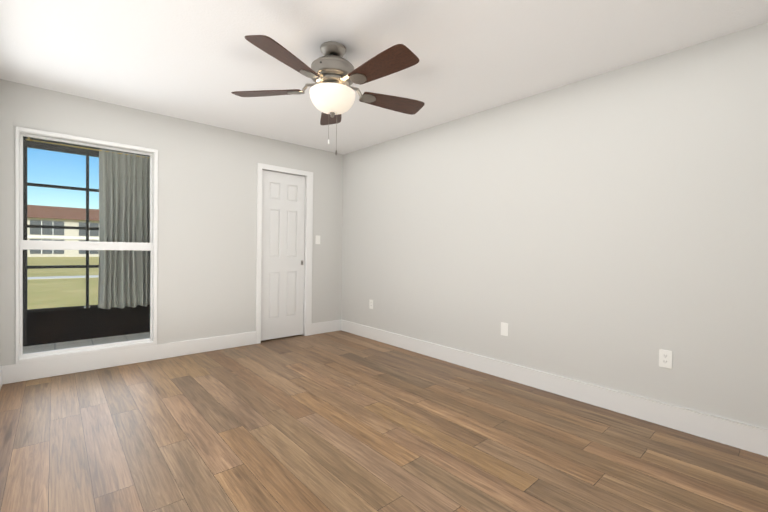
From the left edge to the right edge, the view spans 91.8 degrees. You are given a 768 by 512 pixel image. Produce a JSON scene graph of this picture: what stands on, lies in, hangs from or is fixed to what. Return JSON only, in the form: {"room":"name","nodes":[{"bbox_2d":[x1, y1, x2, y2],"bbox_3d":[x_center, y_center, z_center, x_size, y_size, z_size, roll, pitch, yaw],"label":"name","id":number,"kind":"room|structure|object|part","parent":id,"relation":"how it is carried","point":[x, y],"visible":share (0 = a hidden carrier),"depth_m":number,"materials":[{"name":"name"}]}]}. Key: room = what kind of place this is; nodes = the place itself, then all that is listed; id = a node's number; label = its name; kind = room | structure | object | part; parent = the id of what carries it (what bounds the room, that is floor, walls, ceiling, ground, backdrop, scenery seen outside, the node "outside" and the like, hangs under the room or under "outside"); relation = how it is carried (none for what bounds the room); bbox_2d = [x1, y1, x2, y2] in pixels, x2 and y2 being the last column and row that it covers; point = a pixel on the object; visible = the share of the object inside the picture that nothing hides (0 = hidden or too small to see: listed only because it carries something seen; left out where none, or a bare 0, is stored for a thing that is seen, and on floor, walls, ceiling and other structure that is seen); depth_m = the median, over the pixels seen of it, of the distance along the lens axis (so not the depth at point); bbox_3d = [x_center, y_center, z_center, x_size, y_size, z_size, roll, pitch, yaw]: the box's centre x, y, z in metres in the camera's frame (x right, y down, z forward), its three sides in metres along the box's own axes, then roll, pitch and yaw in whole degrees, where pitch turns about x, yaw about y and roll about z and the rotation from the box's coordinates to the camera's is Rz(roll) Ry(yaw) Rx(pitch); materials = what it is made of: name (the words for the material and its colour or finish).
{"room":"empty bedroom","nodes":[
{"label":"empty bedroom","id":0,"kind":"room"},
{"bbox_2d":[23,332,149,353],"bbox_3d":[-2.160,1.078,4.961,10.000,0.115,1.420,0,1,-42],"label":"floor","id":1,"kind":"structure","parent":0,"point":[60,345],"depth_m":4.33,"materials":[{"name":"grey tile"}]},
{"bbox_2d":[23,136,149,345],"bbox_3d":[-2.563,-0.216,5.415,10.000,2.445,0.070,0,1,-42],"label":"screen frame","id":2,"kind":"object","parent":1,"relation":"on","point":[73,325],"depth_m":4.40,"materials":[{"name":"brown metal"}]},
{"bbox_2d":[0,79,342,365],"bbox_3d":[-1.873,-0.187,4.129,3.624,2.440,0.150,0,1,-42],"label":"wall","id":3,"kind":"structure","parent":0,"point":[207,232],"depth_m":3.93,"materials":[{"name":"grey paint"}]},
{"bbox_2d":[0,365,7,388],"bbox_3d":[-1.502,1.011,1.216,0.020,0.150,4.753,0,1,-42],"label":"baseboard","id":4,"kind":"structure","parent":3,"relation":"attached to","point":[3,369],"depth_m":2.99,"materials":[{"name":"white wood"}]},
{"bbox_2d":[15,127,157,363],"bbox_3d":[-2.673,-0.083,3.413,1.002,1.936,0.164,0,1,-42],"label":"window","id":5,"kind":"structure","parent":3,"relation":"in","point":[86,250],"depth_m":3.32,"materials":[{"name":"clear glass"}]},
{"bbox_3d":[-2.666,-0.085,3.398,0.945,1.863,0.068,0,1,-42],"label":"window sash","id":6,"kind":"part","parent":5,"relation":"part of","materials":[{"name":"white plastic"}]},
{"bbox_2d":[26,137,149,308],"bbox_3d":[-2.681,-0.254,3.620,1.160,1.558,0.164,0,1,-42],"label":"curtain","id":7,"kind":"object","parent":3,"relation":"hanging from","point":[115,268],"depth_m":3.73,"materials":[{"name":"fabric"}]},
{"bbox_3d":[-2.658,-1.018,3.594,1.160,0.016,0.128,0,1,-42],"label":"rod","id":8,"kind":"part","parent":7,"relation":"part of","materials":[{"name":"grey metal"}]},
{"bbox_3d":[-2.553,-0.255,3.783,0.564,1.558,0.090,0,1,-42],"label":"panel","id":9,"kind":"part","parent":7,"relation":"part of","materials":[{"name":"fabric"}]},
{"bbox_2d":[8,331,255,383],"bbox_3d":[-2.283,0.959,3.689,2.073,0.150,0.014,0,1,-42],"label":"baseboard","id":10,"kind":"structure","parent":3,"relation":"attached to","point":[68,365],"depth_m":3.51,"materials":[{"name":"white wood"}]},
{"bbox_2d":[261,170,304,340],"bbox_3d":[-1.264,-0.004,4.636,0.585,2.041,0.038,0,1,-42],"label":"door","id":11,"kind":"structure","parent":3,"relation":"in","point":[282,264],"depth_m":4.62,"materials":[{"name":"white wood"}]},
{"bbox_2d":[256,163,312,343],"bbox_3d":[-1.265,-0.028,4.662,0.742,2.127,0.166,0,1,-42],"label":"door frame","id":12,"kind":"structure","parent":3,"relation":"attached to","point":[308,240],"depth_m":4.79,"materials":[{"name":"white wood"}]},
{"bbox_2d":[316,235,319,243],"bbox_3d":[-0.871,-0.213,4.909,0.070,0.115,0.011,0,1,-42],"label":"rocker light switch","id":13,"kind":"object","parent":3,"relation":"attached to","point":[317,239],"visible":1,"depth_m":4.91,"materials":[{"name":"white plastic"}]},
{"bbox_2d":[311,320,339,334],"bbox_3d":[-0.783,0.960,5.019,0.457,0.150,0.017,0,1,-42],"label":"baseboard","id":14,"kind":"structure","parent":3,"relation":"attached to","point":[328,326],"depth_m":5.01,"materials":[{"name":"white wood"}]},
{"bbox_2d":[0,330,767,511],"bbox_3d":[-0.267,1.136,2.317,3.624,0.100,5.050,0,1,-42],"label":"floor","id":15,"kind":"structure","parent":0,"point":[339,421],"depth_m":2.15,"materials":[{"name":"wood"}]},
{"bbox_2d":[0,0,767,154],"bbox_3d":[-0.229,-1.403,2.276,3.624,0.100,5.050,0,1,-42],"label":"ceiling","id":16,"kind":"structure","parent":0,"point":[199,61],"depth_m":2.43,"materials":[{"name":"white paint"}]},
{"bbox_2d":[231,35,424,154],"bbox_3d":[-0.305,-1.009,2.415,1.322,0.696,1.287,0,1,-42],"label":"ceiling fan","id":17,"kind":"object","parent":16,"relation":"hanging from","point":[332,74],"visible":1,"depth_m":2.32,"materials":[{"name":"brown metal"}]},
{"bbox_3d":[-0.337,-1.005,2.435,0.298,0.132,0.298,0,1,-42],"label":"lamp shade","id":18,"kind":"part","parent":17,"relation":"part of","materials":[{"name":"white glass"}]},
{"bbox_2d":[341,22,767,429],"bbox_3d":[1.101,-0.132,3.393,0.150,2.440,4.900,0,1,-42],"label":"wall","id":19,"kind":"structure","parent":0,"point":[609,229],"depth_m":2.74,"materials":[{"name":"grey paint"}]},
{"bbox_2d":[369,299,372,308],"bbox_3d":[-0.161,0.609,4.697,0.007,0.115,0.070,0,1,-42],"label":"outlet","id":20,"kind":"object","parent":19,"relation":"attached to","point":[370,304],"visible":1,"depth_m":4.70,"materials":[{"name":"white plastic"}]},
{"bbox_2d":[501,322,507,335],"bbox_3d":[1.071,0.651,3.308,0.006,0.115,0.070,0,1,-42],"label":"outlet","id":21,"kind":"object","parent":19,"relation":"attached to","point":[504,329],"visible":1,"depth_m":3.31,"materials":[{"name":"white plastic"}]},
{"bbox_2d":[340,319,767,456],"bbox_3d":[0.975,1.011,3.412,0.021,0.150,4.754,0,1,-42],"label":"baseboard","id":22,"kind":"structure","parent":19,"relation":"attached to","point":[747,437],"depth_m":2.73,"materials":[{"name":"white wood"}]},
{"bbox_2d":[659,349,671,368],"bbox_3d":[1.844,0.674,2.437,0.007,0.115,0.070,0,1,-42],"label":"outlet","id":23,"kind":"object","parent":19,"relation":"attached to","point":[665,358],"visible":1,"depth_m":2.43,"materials":[{"name":"white plastic"}]},
{"label":"outside","id":24,"kind":"structure","parent":0,"visible":0},
{"bbox_2d":[27,257,98,308],"bbox_3d":[-76.549,-1.203,85.803,320.000,0.240,218.550,0,1,-42],"label":"grass","id":25,"kind":"structure","parent":24,"point":[49,286],"depth_m":11.24,"materials":[{"name":"green plant"}]},
{"bbox_2d":[27,205,98,256],"bbox_3d":[-15.904,-3.213,60.990,62.800,6.360,12.650,0,1,-42],"label":"building","id":26,"kind":"structure","parent":25,"relation":"on","point":[62,217],"depth_m":37.87,"materials":[{"name":"beige"}]},
{"bbox_2d":[27,275,98,279],"bbox_3d":[-12.275,0.794,13.349,320.000,0.035,1.100,0,1,-42],"label":"concrete path","id":27,"kind":"structure","parent":25,"relation":"on","point":[55,277],"depth_m":13.59,"materials":[{"name":"grey concrete"}]}
]}

